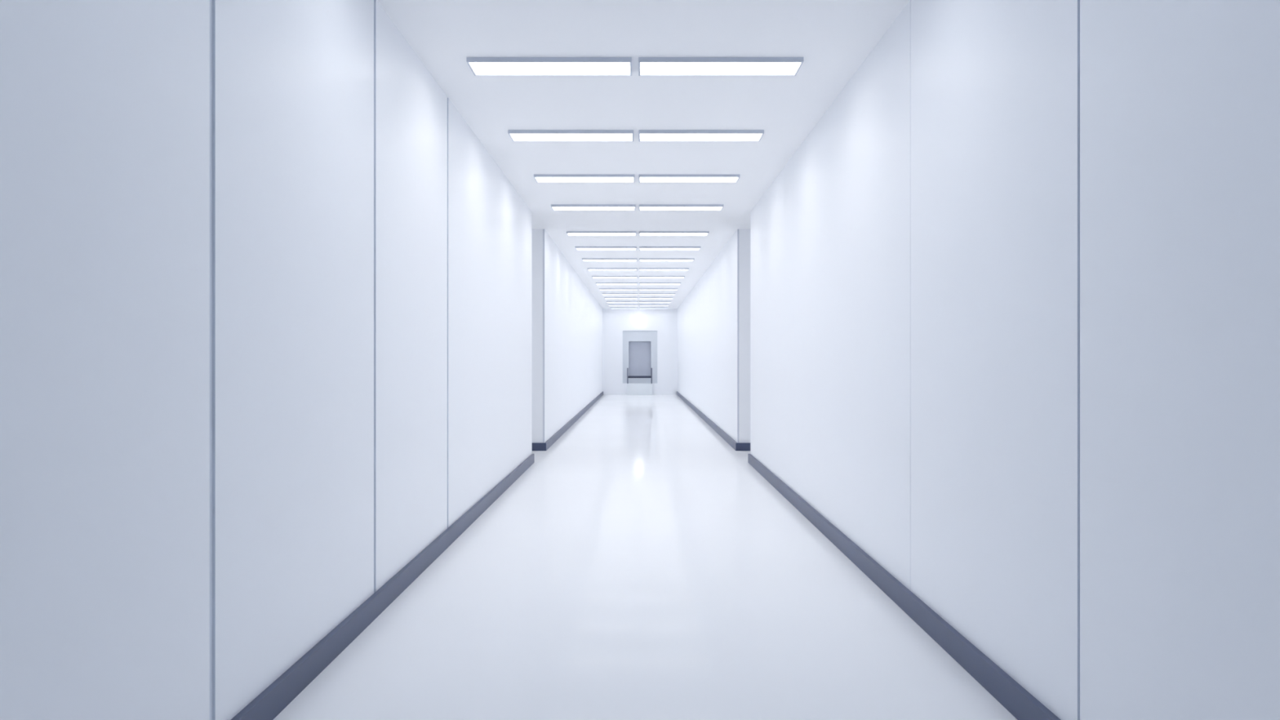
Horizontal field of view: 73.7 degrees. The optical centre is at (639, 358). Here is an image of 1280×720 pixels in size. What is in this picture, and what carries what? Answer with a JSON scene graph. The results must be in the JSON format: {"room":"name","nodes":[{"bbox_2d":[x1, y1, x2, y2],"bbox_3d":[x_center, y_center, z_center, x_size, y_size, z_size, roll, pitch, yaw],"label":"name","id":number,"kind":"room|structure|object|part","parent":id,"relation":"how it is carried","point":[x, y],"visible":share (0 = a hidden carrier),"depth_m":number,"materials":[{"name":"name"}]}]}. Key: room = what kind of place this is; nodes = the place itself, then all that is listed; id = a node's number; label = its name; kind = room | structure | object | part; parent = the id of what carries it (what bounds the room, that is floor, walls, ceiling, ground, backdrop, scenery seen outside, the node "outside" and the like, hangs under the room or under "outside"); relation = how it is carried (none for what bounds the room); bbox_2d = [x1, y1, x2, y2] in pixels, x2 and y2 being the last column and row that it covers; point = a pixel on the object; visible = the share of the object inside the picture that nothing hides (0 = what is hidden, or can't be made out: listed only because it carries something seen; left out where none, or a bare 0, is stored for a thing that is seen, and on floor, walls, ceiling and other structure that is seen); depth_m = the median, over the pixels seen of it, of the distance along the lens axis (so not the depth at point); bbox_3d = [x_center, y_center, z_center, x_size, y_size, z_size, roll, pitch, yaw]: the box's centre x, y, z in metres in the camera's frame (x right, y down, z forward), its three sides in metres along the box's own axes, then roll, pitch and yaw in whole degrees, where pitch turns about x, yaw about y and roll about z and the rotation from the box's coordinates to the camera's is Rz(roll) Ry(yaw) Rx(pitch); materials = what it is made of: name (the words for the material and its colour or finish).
{"room":"corridor","nodes":[
{"label":"corridor","id":0,"kind":"room"},
{"bbox_2d":[0,0,532,719],"bbox_3d":[-2.479,-0.277,1.965,2.200,3.213,17.930,0,0,0],"label":"wall","id":1,"kind":"structure","parent":0,"point":[265,286],"depth_m":2.84,"materials":[{"name":"white paint"}]},
{"bbox_2d":[231,453,534,719],"bbox_3d":[-2.465,1.274,1.979,2.228,0.113,17.958,0,0,0],"label":"baseboard","id":2,"kind":"structure","parent":1,"relation":"attached to","point":[277,695],"depth_m":4.08,"materials":[{"name":"plastic"}]},
{"bbox_2d":[532,229,602,442],"bbox_3d":[-2.479,-0.277,22.140,2.200,3.213,19.520,0,0,0],"label":"wall","id":3,"kind":"structure","parent":0,"point":[573,317],"depth_m":14.72,"materials":[{"name":"white paint"}]},
{"bbox_2d":[542,229,544,442],"bbox_3d":[-1.389,-0.333,12.378,0.022,3.100,0.004,0,0,0],"label":"bead","id":4,"kind":"object","parent":3,"relation":"attached to","point":[543,229],"visible":1,"depth_m":12.38},
{"bbox_2d":[532,391,603,450],"bbox_3d":[-2.465,1.274,22.126,2.228,0.113,19.548,0,0,0],"label":"baseboard","id":5,"kind":"structure","parent":3,"relation":"attached to","point":[545,446],"depth_m":14.72,"materials":[{"name":"stone"}]},
{"bbox_2d":[602,308,677,394],"bbox_3d":[0.021,-0.277,32.100,3.120,3.213,0.400,0,0,0],"label":"wall","id":6,"kind":"structure","parent":0,"point":[615,321],"depth_m":31.90,"materials":[{"name":"white paint"}]},
{"bbox_2d":[622,330,657,383],"bbox_3d":[0.018,-0.072,32.097,1.295,1.969,0.325,0,0,0],"label":"door","id":7,"kind":"structure","parent":6,"relation":"in","point":[639,347],"depth_m":31.93,"materials":[{"name":"grey metal"}]},
{"bbox_2d":[377,0,910,308],"bbox_3d":[0.021,-1.958,12.670,7.520,0.150,39.660,0,0,0],"label":"ceiling","id":8,"kind":"structure","parent":0,"point":[833,38],"depth_m":6.17,"materials":[{"name":"white paint"}]},
{"bbox_2d":[466,57,631,75],"bbox_3d":[-0.565,-1.869,5.458,1.030,0.029,0.265,0,0,0],"label":"recessed light","id":9,"kind":"object","parent":8,"relation":"in","point":[479,66],"visible":1,"depth_m":5.46,"materials":[{"name":"white plastic"}]},
{"bbox_2d":[471,62,630,71],"bbox_3d":[-0.565,-1.877,5.458,1.008,0.004,0.243,0,0,0],"label":"diffuser","id":10,"kind":"object","parent":9,"relation":"attached to","point":[475,67],"depth_m":5.49,"materials":[{"name":"white plastic"}]},
{"bbox_2d":[508,129,633,141],"bbox_3d":[-0.565,-1.869,7.148,1.030,0.029,0.265,0,0,0],"label":"recessed light","id":11,"kind":"object","parent":8,"relation":"in","point":[515,135],"visible":1,"depth_m":7.15,"materials":[{"name":"white plastic"}]},
{"bbox_2d":[511,133,632,138],"bbox_3d":[-0.565,-1.877,7.148,1.008,0.004,0.243,0,0,0],"label":"diffuser","id":12,"kind":"object","parent":11,"relation":"attached to","point":[513,135],"depth_m":7.17,"materials":[{"name":"white plastic"}]},
{"bbox_2d":[533,174,635,182],"bbox_3d":[-0.565,-1.869,8.838,1.030,0.029,0.265,0,0,0],"label":"recessed light","id":13,"kind":"object","parent":8,"relation":"in","point":[539,178],"visible":1,"depth_m":8.86,"materials":[{"name":"white plastic"}]},
{"bbox_2d":[536,177,633,180],"bbox_3d":[-0.565,-1.877,8.838,1.008,0.004,0.243,0,0,0],"label":"diffuser","id":14,"kind":"object","parent":13,"relation":"attached to","point":[537,178],"depth_m":8.87,"materials":[{"name":"white plastic"}]},
{"bbox_2d":[551,204,635,210],"bbox_3d":[-0.565,-1.869,10.528,1.030,0.029,0.265,0,0,0],"label":"recessed light","id":15,"kind":"object","parent":8,"relation":"in","point":[554,206],"visible":1,"depth_m":10.53,"materials":[{"name":"white plastic"}]},
{"bbox_2d":[552,206,634,208],"bbox_3d":[-0.565,-1.877,10.528,1.008,0.004,0.243,0,0,0],"label":"diffuser","id":16,"kind":"object","parent":15,"relation":"attached to","point":[553,207],"depth_m":10.58,"materials":[{"name":"white plastic"}]},
{"bbox_2d":[566,231,635,235],"bbox_3d":[-0.565,-1.869,12.720,1.030,0.029,0.265,0,0,0],"label":"recessed light","id":17,"kind":"object","parent":8,"relation":"in","point":[568,233],"visible":1,"depth_m":12.59,"materials":[{"name":"white plastic"}]},
{"bbox_2d":[568,233,635,234],"bbox_3d":[-0.565,-1.877,12.720,1.008,0.004,0.243,0,0,0],"label":"diffuser","id":18,"kind":"object","parent":17,"relation":"attached to","point":[568,233],"depth_m":12.79,"materials":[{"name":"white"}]},
{"bbox_2d":[574,246,636,249],"bbox_3d":[-0.565,-1.869,14.415,1.030,0.029,0.265,0,0,0],"label":"recessed light","id":19,"kind":"object","parent":8,"relation":"in","point":[575,247],"visible":1,"depth_m":14.28,"materials":[{"name":"white plastic"}]},
{"bbox_2d":[576,248,635,248],"bbox_3d":[-0.565,-1.877,14.415,1.008,0.004,0.243,0,0,0],"label":"diffuser","id":20,"kind":"object","parent":19,"relation":"attached to","point":[576,248],"depth_m":14.50,"materials":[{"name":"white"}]},
{"bbox_2d":[582,257,636,261],"bbox_3d":[-0.565,-1.869,16.110,1.030,0.029,0.265,0,0,0],"label":"recessed light","id":21,"kind":"object","parent":8,"relation":"in","point":[583,259],"visible":1,"depth_m":15.98,"materials":[{"name":"white plastic"}]},
{"bbox_2d":[582,259,635,260],"bbox_3d":[-0.565,-1.877,16.110,1.008,0.004,0.243,0,0,0],"label":"diffuser","id":22,"kind":"object","parent":21,"relation":"attached to","point":[583,260],"depth_m":16.17,"materials":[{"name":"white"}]},
{"bbox_2d":[587,267,637,271],"bbox_3d":[-0.565,-1.869,17.805,1.030,0.029,0.265,0,0,0],"label":"recessed light","id":23,"kind":"object","parent":8,"relation":"in","point":[588,268],"visible":1,"depth_m":17.85,"materials":[{"name":"white plastic"}]},
{"bbox_2d":[591,275,637,278],"bbox_3d":[-0.565,-1.869,19.500,1.030,0.029,0.265,0,0,0],"label":"recessed light","id":24,"kind":"object","parent":8,"relation":"in","point":[593,277],"visible":1,"depth_m":19.37,"materials":[{"name":"white plastic"}]},
{"bbox_2d":[595,282,637,284],"bbox_3d":[-0.565,-1.869,21.195,1.030,0.029,0.265,0,0,0],"label":"recessed light","id":25,"kind":"object","parent":8,"relation":"in","point":[597,283],"visible":1,"depth_m":21.06,"materials":[{"name":"white plastic"}]},
{"bbox_2d":[599,288,637,290],"bbox_3d":[-0.565,-1.869,22.890,1.030,0.029,0.265,0,0,0],"label":"recessed light","id":26,"kind":"object","parent":8,"relation":"in","point":[600,289],"visible":1,"depth_m":22.76,"materials":[{"name":"white plastic"}]},
{"bbox_2d":[601,293,637,294],"bbox_3d":[-0.565,-1.869,24.585,1.030,0.029,0.265,0,0,0],"label":"recessed light","id":27,"kind":"object","parent":8,"relation":"in","point":[602,293],"visible":1,"depth_m":24.46,"materials":[{"name":"white plastic"}]},
{"bbox_2d":[604,297,637,298],"bbox_3d":[-0.565,-1.869,26.280,1.030,0.029,0.265,0,0,0],"label":"recessed light","id":28,"kind":"object","parent":8,"relation":"in","point":[604,297],"visible":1,"depth_m":26.15,"materials":[{"name":"white plastic"}]},
{"bbox_2d":[606,301,638,302],"bbox_3d":[-0.565,-1.869,27.975,1.030,0.029,0.265,0,0,0],"label":"recessed light","id":29,"kind":"object","parent":8,"relation":"in","point":[606,301],"visible":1,"depth_m":27.93,"materials":[{"name":"white plastic"}]},
{"bbox_2d":[608,304,638,306],"bbox_3d":[-0.565,-1.869,29.670,1.030,0.029,0.265,0,0,0],"label":"recessed light","id":30,"kind":"object","parent":8,"relation":"in","point":[608,304],"visible":1,"depth_m":29.63,"materials":[{"name":"white plastic"}]},
{"bbox_2d":[609,307,638,308],"bbox_3d":[-0.565,-1.869,31.365,1.030,0.029,0.265,0,0,0],"label":"recessed light","id":31,"kind":"object","parent":8,"relation":"in","point":[610,308],"visible":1,"depth_m":31.23,"materials":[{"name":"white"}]},
{"bbox_2d":[639,307,667,308],"bbox_3d":[0.509,-1.869,31.365,1.030,0.029,0.265,0,0,0],"label":"recessed light","id":32,"kind":"object","parent":8,"relation":"in","point":[639,308],"visible":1,"depth_m":31.23,"materials":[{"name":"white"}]},
{"bbox_2d":[639,304,669,306],"bbox_3d":[0.509,-1.869,29.670,1.030,0.029,0.265,0,0,0],"label":"recessed light","id":33,"kind":"object","parent":8,"relation":"in","point":[639,304],"visible":1,"depth_m":29.54,"materials":[{"name":"white plastic"}]},
{"bbox_2d":[639,301,671,302],"bbox_3d":[0.509,-1.869,27.975,1.030,0.029,0.265,0,0,0],"label":"recessed light","id":34,"kind":"object","parent":8,"relation":"in","point":[639,301],"visible":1,"depth_m":27.93,"materials":[{"name":"white plastic"}]},
{"bbox_2d":[639,297,672,298],"bbox_3d":[0.509,-1.869,26.280,1.030,0.029,0.265,0,0,0],"label":"recessed light","id":35,"kind":"object","parent":8,"relation":"in","point":[639,297],"visible":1,"depth_m":26.15,"materials":[{"name":"white plastic"}]},
{"bbox_2d":[639,293,675,294],"bbox_3d":[0.509,-1.869,24.585,1.030,0.029,0.265,0,0,0],"label":"recessed light","id":36,"kind":"object","parent":8,"relation":"in","point":[639,293],"visible":1,"depth_m":24.46,"materials":[{"name":"white plastic"}]},
{"bbox_2d":[639,288,677,290],"bbox_3d":[0.509,-1.869,22.890,1.030,0.029,0.265,0,0,0],"label":"recessed light","id":37,"kind":"object","parent":8,"relation":"in","point":[640,289],"visible":1,"depth_m":22.76,"materials":[{"name":"white plastic"}]},
{"bbox_2d":[639,282,680,284],"bbox_3d":[0.509,-1.869,21.195,1.030,0.029,0.265,0,0,0],"label":"recessed light","id":38,"kind":"object","parent":8,"relation":"in","point":[640,283],"visible":1,"depth_m":21.06,"materials":[{"name":"white plastic"}]},
{"bbox_2d":[639,275,684,278],"bbox_3d":[0.509,-1.869,19.500,1.030,0.029,0.265,0,0,0],"label":"recessed light","id":39,"kind":"object","parent":8,"relation":"in","point":[640,277],"visible":1,"depth_m":19.37,"materials":[{"name":"white plastic"}]},
{"bbox_2d":[639,267,688,271],"bbox_3d":[0.509,-1.869,17.805,1.030,0.029,0.265,0,0,0],"label":"recessed light","id":40,"kind":"object","parent":8,"relation":"in","point":[640,268],"visible":1,"depth_m":17.67,"materials":[{"name":"white plastic"}]},
{"bbox_2d":[639,257,693,261],"bbox_3d":[0.509,-1.869,16.110,1.030,0.029,0.265,0,0,0],"label":"recessed light","id":41,"kind":"object","parent":8,"relation":"in","point":[640,259],"visible":1,"depth_m":15.98,"materials":[{"name":"white plastic"}]},
{"bbox_2d":[640,259,693,260],"bbox_3d":[0.509,-1.877,16.110,1.008,0.004,0.243,0,0,0],"label":"diffuser","id":42,"kind":"object","parent":41,"relation":"attached to","point":[640,260],"depth_m":16.17,"materials":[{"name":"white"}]},
{"bbox_2d":[639,246,700,249],"bbox_3d":[0.509,-1.869,14.415,1.030,0.029,0.265,0,0,0],"label":"recessed light","id":43,"kind":"object","parent":8,"relation":"in","point":[640,247],"visible":1,"depth_m":14.28,"materials":[{"name":"white plastic"}]},
{"bbox_2d":[640,248,698,248],"bbox_3d":[0.509,-1.877,14.415,1.008,0.004,0.243,0,0,0],"label":"diffuser","id":44,"kind":"object","parent":43,"relation":"attached to","point":[640,248],"depth_m":14.50,"materials":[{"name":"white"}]},
{"bbox_2d":[639,231,708,235],"bbox_3d":[0.509,-1.869,12.720,1.030,0.029,0.265,0,0,0],"label":"recessed light","id":45,"kind":"object","parent":8,"relation":"in","point":[641,233],"visible":1,"depth_m":12.59,"materials":[{"name":"white plastic"}]},
{"bbox_2d":[640,233,706,234],"bbox_3d":[0.509,-1.877,12.720,1.008,0.004,0.243,0,0,0],"label":"diffuser","id":46,"kind":"object","parent":45,"relation":"attached to","point":[640,233],"depth_m":12.79,"materials":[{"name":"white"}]},
{"bbox_2d":[639,204,723,210],"bbox_3d":[0.509,-1.869,10.528,1.030,0.029,0.265,0,0,0],"label":"recessed light","id":47,"kind":"object","parent":8,"relation":"in","point":[642,206],"visible":1,"depth_m":10.53,"materials":[{"name":"white plastic"}]},
{"bbox_2d":[640,206,721,208],"bbox_3d":[0.509,-1.877,10.528,1.008,0.004,0.243,0,0,0],"label":"diffuser","id":48,"kind":"object","parent":47,"relation":"attached to","point":[641,207],"depth_m":10.58,"materials":[{"name":"white plastic"}]},
{"bbox_2d":[639,174,739,182],"bbox_3d":[0.509,-1.869,8.838,1.030,0.029,0.265,0,0,0],"label":"recessed light","id":49,"kind":"object","parent":8,"relation":"in","point":[642,178],"visible":1,"depth_m":8.86,"materials":[{"name":"white plastic"}]},
{"bbox_2d":[640,177,737,180],"bbox_3d":[0.509,-1.877,8.838,1.008,0.004,0.243,0,0,0],"label":"diffuser","id":50,"kind":"object","parent":49,"relation":"attached to","point":[641,178],"depth_m":8.88,"materials":[{"name":"white plastic"}]},
{"bbox_2d":[639,129,764,141],"bbox_3d":[0.509,-1.869,7.148,1.030,0.029,0.265,0,0,0],"label":"recessed light","id":51,"kind":"object","parent":8,"relation":"in","point":[644,135],"visible":1,"depth_m":7.15,"materials":[{"name":"white plastic"}]},
{"bbox_2d":[640,133,760,138],"bbox_3d":[0.509,-1.877,7.148,1.008,0.004,0.243,0,0,0],"label":"diffuser","id":52,"kind":"object","parent":51,"relation":"attached to","point":[642,135],"depth_m":7.17,"materials":[{"name":"white plastic"}]},
{"bbox_2d":[638,57,803,75],"bbox_3d":[0.509,-1.869,5.458,1.030,0.029,0.265,0,0,0],"label":"recessed light","id":53,"kind":"object","parent":8,"relation":"in","point":[647,66],"visible":1,"depth_m":5.46,"materials":[{"name":"white plastic"}]},
{"bbox_2d":[640,62,799,71],"bbox_3d":[0.509,-1.877,5.458,1.008,0.004,0.243,0,0,0],"label":"diffuser","id":54,"kind":"object","parent":53,"relation":"attached to","point":[644,67],"depth_m":5.49,"materials":[{"name":"white plastic"}]},
{"bbox_2d":[273,394,1017,719],"bbox_3d":[0.021,1.405,12.670,7.520,0.150,39.660,0,0,0],"label":"floor","id":55,"kind":"structure","parent":0,"point":[641,567],"depth_m":4.40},
{"bbox_2d":[626,383,652,395],"bbox_3d":[0.004,1.123,31.750,0.945,0.414,0.299,0,0,0],"label":"step","id":56,"kind":"structure","parent":55,"relation":"on","point":[632,388],"depth_m":31.60,"materials":[{"name":"white"}]},
{"bbox_2d":[626,368,652,383],"bbox_3d":[0.004,0.626,31.740,0.938,0.580,0.048,0,0,0],"label":"rail","id":57,"kind":"object","parent":56,"relation":"on","point":[628,375],"visible":1,"depth_m":31.72,"materials":[{"name":"grey metal"}]},
{"bbox_3d":[-0.441,0.626,31.740,0.048,0.580,0.048,0,0,0],"label":"post","id":58,"kind":"part","parent":57,"relation":"part of","materials":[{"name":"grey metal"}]},
{"bbox_2d":[677,229,750,442],"bbox_3d":[2.521,-0.277,22.140,2.200,3.213,19.520,0,0,0],"label":"wall","id":59,"kind":"structure","parent":0,"point":[707,317],"depth_m":14.70,"materials":[{"name":"white paint"}]},
{"bbox_2d":[676,391,750,450],"bbox_3d":[2.507,1.274,22.126,2.228,0.113,19.548,0,0,0],"label":"baseboard","id":60,"kind":"structure","parent":59,"relation":"attached to","point":[735,446],"depth_m":14.70,"materials":[{"name":"stone"}]},
{"bbox_2d":[737,229,738,442],"bbox_3d":[1.431,-0.333,12.378,0.022,3.100,0.004,0,0,0],"label":"bead","id":61,"kind":"object","parent":59,"relation":"attached to","point":[737,229],"visible":1,"depth_m":12.38},
{"bbox_2d":[750,0,1279,719],"bbox_3d":[2.521,-0.277,1.965,2.200,3.213,17.930,0,0,0],"label":"wall","id":62,"kind":"structure","parent":0,"point":[1015,291],"depth_m":2.92,"materials":[{"name":"white paint"}]},
{"bbox_2d":[747,453,1060,719],"bbox_3d":[2.507,1.274,1.979,2.228,0.113,17.958,0,0,0],"label":"baseboard","id":63,"kind":"structure","parent":62,"relation":"attached to","point":[1008,692],"depth_m":4.08,"materials":[{"name":"plastic"}]}
]}

